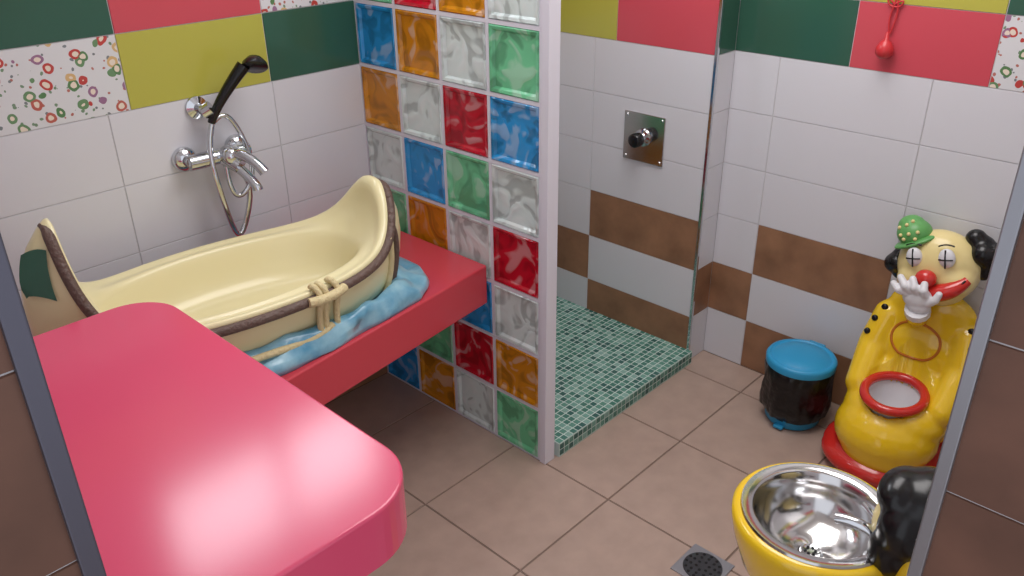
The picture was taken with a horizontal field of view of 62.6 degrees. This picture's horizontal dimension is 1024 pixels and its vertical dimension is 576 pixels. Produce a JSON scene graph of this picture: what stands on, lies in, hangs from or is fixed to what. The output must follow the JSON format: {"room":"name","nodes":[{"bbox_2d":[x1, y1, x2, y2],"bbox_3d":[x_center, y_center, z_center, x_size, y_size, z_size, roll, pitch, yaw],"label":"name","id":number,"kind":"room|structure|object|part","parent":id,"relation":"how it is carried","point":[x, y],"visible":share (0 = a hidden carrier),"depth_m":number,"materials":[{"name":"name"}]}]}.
{"room":"children's bathroom","nodes":[
{"label":"children's bathroom","id":0,"kind":"room"},
{"bbox_2d":[0,328,81,575],"bbox_3d":[-1.088,-0.017,1.145,1.592,2.600,0.319,23,35,38],"label":"wall","id":1,"kind":"structure","parent":0,"point":[34,537],"depth_m":0.73,"materials":[{"name":"brown tile"}]},
{"bbox_2d":[0,233,106,575],"bbox_3d":[-0.405,0.172,0.757,0.022,2.600,0.019,23,35,38],"label":"trim","id":2,"kind":"structure","parent":1,"relation":"attached to","point":[14,325],"depth_m":0.72,"materials":[{"name":"grey metal"}]},
{"bbox_2d":[0,0,387,402],"bbox_3d":[-0.802,-0.720,2.522,0.122,2.600,2.947,23,35,38],"label":"wall","id":3,"kind":"structure","parent":0,"point":[94,94],"depth_m":2.35,"materials":[{"name":"grey tile"}]},
{"bbox_2d":[171,55,268,235],"bbox_3d":[-0.803,-0.384,2.424,0.199,0.536,0.277,23,35,38],"label":"faucet","id":4,"kind":"object","parent":3,"relation":"attached to","point":[236,151],"visible":1,"depth_m":2.40,"materials":[{"name":"silver metal"}]},
{"bbox_3d":[-0.801,-0.550,2.376,0.135,0.167,0.039,-14,30,-25],"label":"handset handle","id":5,"kind":"part","parent":4,"relation":"part of","materials":[{"name":"black plastic"}]},
{"bbox_3d":[-0.775,-0.331,2.445,0.111,0.092,0.031,11,29,22],"label":"spout","id":6,"kind":"part","parent":4,"relation":"part of","materials":[{"name":"silver metal"}]},
{"bbox_3d":[-0.757,-0.366,2.424,0.126,0.076,0.041,9,28,18],"label":"lever","id":7,"kind":"part","parent":4,"relation":"part of","materials":[{"name":"silver metal"}]},
{"bbox_2d":[280,231,486,404],"bbox_3d":[-0.766,0.173,2.337,0.694,0.135,1.516,23,35,38],"label":"countertop","id":8,"kind":"structure","parent":3,"relation":"attached to","point":[457,287],"depth_m":2.44,"materials":[{"name":"red plastic"}]},
{"bbox_2d":[19,175,428,375],"bbox_3d":[-0.714,-0.092,2.223,0.576,0.438,1.053,23,35,38],"label":"bathtub","id":9,"kind":"object","parent":8,"relation":"on","point":[289,296],"visible":0.79,"depth_m":2.29,"materials":[{"name":"beige plastic"}]},
{"bbox_2d":[324,350,839,575],"bbox_3d":[0.154,1.209,1.683,3.720,0.100,4.007,23,35,38],"label":"floor","id":10,"kind":"structure","parent":0,"point":[659,479],"depth_m":2.73,"materials":[{"name":"brown tile"}]},
{"bbox_2d":[33,302,406,575],"bbox_3d":[-0.616,0.655,1.632,0.917,0.950,0.490,23,35,38],"label":"table","id":11,"kind":"object","parent":10,"relation":"on","point":[190,455],"visible":0.96,"depth_m":1.33,"materials":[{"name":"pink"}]},
{"bbox_2d":[353,0,541,459],"bbox_3d":[-0.190,-0.358,2.672,0.806,1.806,0.052,23,35,38],"label":"mortar","id":12,"kind":"object","parent":10,"relation":"on","point":[486,20],"visible":0.31,"depth_m":2.61,"materials":[{"name":"white paint"}]},
{"bbox_2d":[356,3,396,69],"bbox_3d":[-0.413,-0.804,2.678,0.184,0.188,0.056,23,35,38],"label":"block","id":13,"kind":"object","parent":12,"relation":"in","point":[374,23],"visible":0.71,"depth_m":2.67,"materials":[{"name":"blue glass"}]},
{"bbox_2d":[361,66,400,131],"bbox_3d":[-0.410,-0.626,2.768,0.184,0.188,0.056,23,35,38],"label":"block","id":14,"kind":"object","parent":12,"relation":"in","point":[380,88],"visible":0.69,"depth_m":2.76,"materials":[{"name":"orange glass"}]},
{"bbox_2d":[370,0,391,3],"bbox_3d":[-0.415,-0.982,2.587,0.184,0.188,0.056,23,35,38],"label":"block","id":15,"kind":"object","parent":12,"relation":"in","point":[384,1],"visible":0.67,"depth_m":2.57,"materials":[{"name":"green glass"}]},
{"bbox_2d":[367,126,404,189],"bbox_3d":[-0.408,-0.448,2.859,0.184,0.188,0.056,23,35,38],"label":"block","id":16,"kind":"object","parent":12,"relation":"in","point":[385,148],"visible":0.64,"depth_m":2.85,"materials":[{"name":"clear glass"}]},
{"bbox_2d":[391,189,407,233],"bbox_3d":[-0.406,-0.269,2.950,0.184,0.188,0.056,23,35,38],"label":"block","id":17,"kind":"object","parent":12,"relation":"in","point":[399,198],"visible":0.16,"depth_m":2.89,"materials":[{"name":"green glass"}]},
{"bbox_2d":[388,347,419,388],"bbox_3d":[-0.400,0.266,3.221,0.184,0.188,0.056,23,35,38],"label":"block","id":18,"kind":"object","parent":12,"relation":"in","point":[405,367],"visible":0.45,"depth_m":3.21,"materials":[{"name":"blue glass"}]},
{"bbox_2d":[394,0,435,9],"bbox_3d":[-0.271,-0.922,2.465,0.188,0.188,0.056,23,35,38],"label":"block","id":19,"kind":"object","parent":12,"relation":"in","point":[425,4],"visible":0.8,"depth_m":2.48,"materials":[{"name":"red glass"}]},
{"bbox_2d":[395,9,438,79],"bbox_3d":[-0.269,-0.744,2.556,0.188,0.188,0.056,23,35,38],"label":"block","id":20,"kind":"object","parent":12,"relation":"in","point":[417,42],"visible":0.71,"depth_m":2.55,"materials":[{"name":"orange glass"}]},
{"bbox_2d":[400,75,442,143],"bbox_3d":[-0.267,-0.566,2.646,0.188,0.188,0.056,23,35,38],"label":"block","id":21,"kind":"object","parent":12,"relation":"in","point":[420,99],"visible":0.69,"depth_m":2.64,"materials":[{"name":"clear glass"}]},
{"bbox_2d":[404,137,445,203],"bbox_3d":[-0.265,-0.387,2.737,0.188,0.188,0.056,23,35,38],"label":"block","id":22,"kind":"object","parent":12,"relation":"in","point":[424,162],"visible":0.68,"depth_m":2.73,"materials":[{"name":"blue glass"}]},
{"bbox_2d":[408,195,447,249],"bbox_3d":[-0.262,-0.209,2.828,0.188,0.188,0.056,23,35,38],"label":"block","id":23,"kind":"object","parent":12,"relation":"in","point":[428,222],"visible":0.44,"depth_m":2.81,"materials":[{"name":"orange glass"}]},
{"bbox_2d":[419,325,453,362],"bbox_3d":[-0.258,0.148,3.009,0.188,0.188,0.056,23,35,38],"label":"block","id":24,"kind":"object","parent":12,"relation":"in","point":[441,344],"visible":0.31,"depth_m":3.00,"materials":[{"name":"green glass"}]},
{"bbox_2d":[419,349,455,409],"bbox_3d":[-0.256,0.326,3.099,0.188,0.188,0.056,23,35,38],"label":"block","id":25,"kind":"object","parent":12,"relation":"in","point":[437,376],"visible":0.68,"depth_m":3.09,"materials":[{"name":"orange glass"}]},
{"bbox_2d":[439,0,484,17],"bbox_3d":[-0.126,-0.861,2.342,0.188,0.188,0.056,23,35,38],"label":"block","id":26,"kind":"object","parent":12,"relation":"in","point":[476,8],"visible":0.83,"depth_m":2.35,"materials":[{"name":"orange glass"}]},
{"bbox_2d":[439,16,486,89],"bbox_3d":[-0.124,-0.683,2.432,0.188,0.188,0.056,23,35,38],"label":"block","id":27,"kind":"object","parent":12,"relation":"in","point":[463,43],"visible":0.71,"depth_m":2.42,"materials":[{"name":"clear glass"}]},
{"bbox_2d":[443,85,487,157],"bbox_3d":[-0.122,-0.505,2.523,0.188,0.188,0.056,23,35,38],"label":"block","id":28,"kind":"object","parent":12,"relation":"in","point":[465,112],"visible":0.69,"depth_m":2.51,"materials":[{"name":"red glass"}]},
{"bbox_2d":[446,150,489,219],"bbox_3d":[-0.119,-0.326,2.614,0.188,0.188,0.056,23,35,38],"label":"block","id":29,"kind":"object","parent":12,"relation":"in","point":[467,177],"visible":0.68,"depth_m":2.60,"materials":[{"name":"green glass"}]},
{"bbox_2d":[449,210,490,277],"bbox_3d":[-0.117,-0.148,2.704,0.188,0.188,0.056,23,35,38],"label":"block","id":30,"kind":"object","parent":12,"relation":"in","point":[469,237],"visible":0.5,"depth_m":2.69,"materials":[{"name":"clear glass"}]},
{"bbox_2d":[454,321,493,383],"bbox_3d":[-0.113,0.209,2.885,0.188,0.188,0.056,23,35,38],"label":"block","id":31,"kind":"object","parent":12,"relation":"in","point":[473,347],"visible":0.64,"depth_m":2.88,"materials":[{"name":"red glass"}]},
{"bbox_2d":[456,369,494,431],"bbox_3d":[-0.111,0.387,2.976,0.188,0.188,0.056,23,35,38],"label":"block","id":32,"kind":"object","parent":12,"relation":"in","point":[475,397],"visible":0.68,"depth_m":2.97,"materials":[{"name":"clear glass"}]},
{"bbox_2d":[462,281,492,332],"bbox_3d":[-0.115,0.030,2.795,0.188,0.188,0.056,23,35,38],"label":"block","id":33,"kind":"object","parent":12,"relation":"in","point":[481,317],"visible":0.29,"depth_m":2.77,"materials":[{"name":"blue glass"}]},
{"bbox_2d":[488,0,538,25],"bbox_3d":[0.019,-0.800,2.219,0.188,0.188,0.056,23,35,38],"label":"block","id":34,"kind":"object","parent":12,"relation":"in","point":[518,11],"visible":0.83,"depth_m":2.23,"materials":[{"name":"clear glass"}]},
{"bbox_2d":[489,23,538,101],"bbox_3d":[0.021,-0.622,2.309,0.188,0.188,0.056,23,35,38],"label":"block","id":35,"kind":"object","parent":12,"relation":"in","point":[513,51],"visible":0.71,"depth_m":2.30,"materials":[{"name":"green glass"}]},
{"bbox_2d":[490,96,538,172],"bbox_3d":[0.024,-0.444,2.400,0.188,0.188,0.056,23,35,38],"label":"block","id":36,"kind":"object","parent":12,"relation":"in","point":[514,125],"visible":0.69,"depth_m":2.39,"materials":[{"name":"blue glass"}]},
{"bbox_2d":[492,163,538,237],"bbox_3d":[0.026,-0.265,2.490,0.188,0.188,0.056,23,35,38],"label":"block","id":37,"kind":"object","parent":12,"relation":"in","point":[515,194],"visible":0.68,"depth_m":2.48,"materials":[{"name":"clear glass"}]},
{"bbox_2d":[493,226,538,297],"bbox_3d":[0.028,-0.087,2.581,0.188,0.188,0.056,23,35,38],"label":"block","id":38,"kind":"object","parent":12,"relation":"in","point":[515,256],"visible":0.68,"depth_m":2.57,"materials":[{"name":"red glass"}]},
{"bbox_2d":[495,285,537,354],"bbox_3d":[0.030,0.091,2.671,0.188,0.188,0.056,23,35,38],"label":"block","id":39,"kind":"object","parent":12,"relation":"in","point":[516,315],"visible":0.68,"depth_m":2.66,"materials":[{"name":"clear glass"}]},
{"bbox_2d":[496,339,537,407],"bbox_3d":[0.032,0.270,2.762,0.188,0.188,0.056,23,35,38],"label":"block","id":40,"kind":"object","parent":12,"relation":"in","point":[516,370],"visible":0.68,"depth_m":2.75,"materials":[{"name":"orange glass"}]},
{"bbox_2d":[497,390,537,456],"bbox_3d":[0.035,0.448,2.853,0.188,0.188,0.056,23,35,38],"label":"block","id":41,"kind":"object","parent":12,"relation":"in","point":[517,422],"visible":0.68,"depth_m":2.84,"materials":[{"name":"green glass"}]},
{"bbox_2d":[540,0,560,463],"bbox_3d":[0.107,-0.240,2.405,0.026,1.830,0.047,23,35,38],"label":"end post","id":42,"kind":"object","parent":10,"relation":"on","point":[551,9],"visible":1,"depth_m":2.41,"materials":[{"name":"white paint"}]},
{"bbox_2d":[670,543,734,575],"bbox_3d":[0.539,0.789,2.383,0.130,0.007,0.130,23,35,38],"label":"floor drain","id":43,"kind":"object","parent":10,"relation":"on","point":[697,561],"visible":1,"depth_m":2.39,"materials":[{"name":"silver metal"}]},
{"bbox_2d":[759,339,837,430],"bbox_3d":[1.003,0.341,2.961,0.243,0.264,0.247,23,35,38],"label":"waste bin","id":44,"kind":"object","parent":10,"relation":"on","point":[796,389],"visible":1,"depth_m":2.88,"materials":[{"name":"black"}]},
{"bbox_3d":[1.000,0.241,2.910,0.236,0.040,0.236,23,35,38],"label":"lid","id":45,"kind":"part","parent":44,"relation":"part of","materials":[{"name":"blue plastic"}]},
{"bbox_2d":[731,462,935,575],"bbox_3d":[0.683,0.658,1.835,0.446,0.747,0.352,23,35,38],"label":"washbasin","id":46,"kind":"object","parent":10,"relation":"on","point":[789,518],"visible":0.68,"depth_m":1.79,"materials":[{"name":"yellow"}]},
{"bbox_3d":[0.647,0.522,1.802,0.320,0.118,0.320,23,35,38],"label":"bowl","id":47,"kind":"part","parent":46,"relation":"part of","materials":[{"name":"silver metal"}]},
{"bbox_2d":[834,502,873,537],"bbox_3d":[0.708,0.476,1.698,0.106,0.075,0.050,23,35,38],"label":"tap","id":48,"kind":"object","parent":46,"relation":"on","point":[856,523],"depth_m":1.69,"materials":[{"name":"silver metal"}]},
{"bbox_2d":[821,215,996,488],"bbox_3d":[1.227,0.217,2.616,0.396,0.825,0.384,-22,34,-35],"label":"urinal","id":49,"kind":"object","parent":10,"relation":"on","point":[903,376],"visible":0.94,"depth_m":2.59,"materials":[{"name":"yellow ceramic"}]},
{"bbox_2d":[868,380,919,418],"bbox_3d":[1.202,0.388,2.675,0.171,0.123,0.184,23,35,38],"label":"bowl","id":50,"kind":"object","parent":49,"relation":"on","point":[887,399],"depth_m":2.69,"materials":[{"name":"white ceramic"}]},
{"bbox_2d":[554,296,691,456],"bbox_3d":[0.131,0.281,3.337,0.841,0.056,0.805,23,35,38],"label":"floor","id":51,"kind":"structure","parent":0,"point":[605,365],"depth_m":3.23,"materials":[{"name":"green tile"}]},
{"bbox_2d":[557,0,740,357],"bbox_3d":[0.427,-1.010,3.064,0.822,2.600,0.124,23,35,38],"label":"wall","id":52,"kind":"structure","parent":0,"point":[628,228],"depth_m":3.20,"materials":[{"name":"grey tile"}]},
{"bbox_2d":[623,110,665,166],"bbox_3d":[0.467,-0.545,3.110,0.180,0.184,0.073,23,35,38],"label":"valve","id":53,"kind":"object","parent":52,"relation":"attached to","point":[644,134],"visible":1,"depth_m":3.11,"materials":[{"name":"silver metal"}]},
{"bbox_2d":[686,0,724,350],"bbox_3d":[0.688,-0.508,2.952,0.012,1.800,0.012,23,35,38],"label":"trim","id":54,"kind":"structure","parent":52,"relation":"attached to","point":[721,5],"depth_m":2.99,"materials":[{"name":"silver metal"}]},
{"bbox_2d":[703,0,1023,404],"bbox_3d":[1.089,-0.808,2.650,2.417,2.600,0.122,23,35,38],"label":"wall","id":55,"kind":"structure","parent":0,"point":[830,143],"depth_m":2.74,"materials":[{"name":"grey tile"}]},
{"bbox_2d":[875,0,903,58],"bbox_3d":[1.119,-0.788,2.494,0.052,0.215,0.052,23,35,38],"label":"pull cord","id":56,"kind":"object","parent":55,"relation":"hanging from","point":[884,49],"visible":1,"depth_m":2.51,"materials":[{"name":"red plastic"}]},
{"bbox_3d":[1.119,-0.728,2.524,0.052,0.080,0.052,23,35,38],"label":"bulb","id":57,"kind":"part","parent":56,"relation":"part of","materials":[{"name":"red plastic"}]},
{"bbox_3d":[1.131,-0.814,2.494,0.024,0.121,0.005,23,35,38],"label":"cord","id":58,"kind":"part","parent":56,"relation":"part of","materials":[{"name":"red rubber"}]},
{"bbox_2d":[922,220,1023,575],"bbox_3d":[1.218,-0.174,1.400,0.302,2.600,1.740,23,35,38],"label":"wall","id":59,"kind":"structure","parent":0,"point":[979,531],"depth_m":0.96,"materials":[{"name":"brown tile"}]},
{"bbox_2d":[906,147,1023,575],"bbox_3d":[0.514,0.072,0.931,0.016,2.600,0.020,23,35,38],"label":"trim","id":60,"kind":"structure","parent":59,"relation":"attached to","point":[1014,215],"depth_m":0.93,"materials":[{"name":"silver metal"}]}
]}

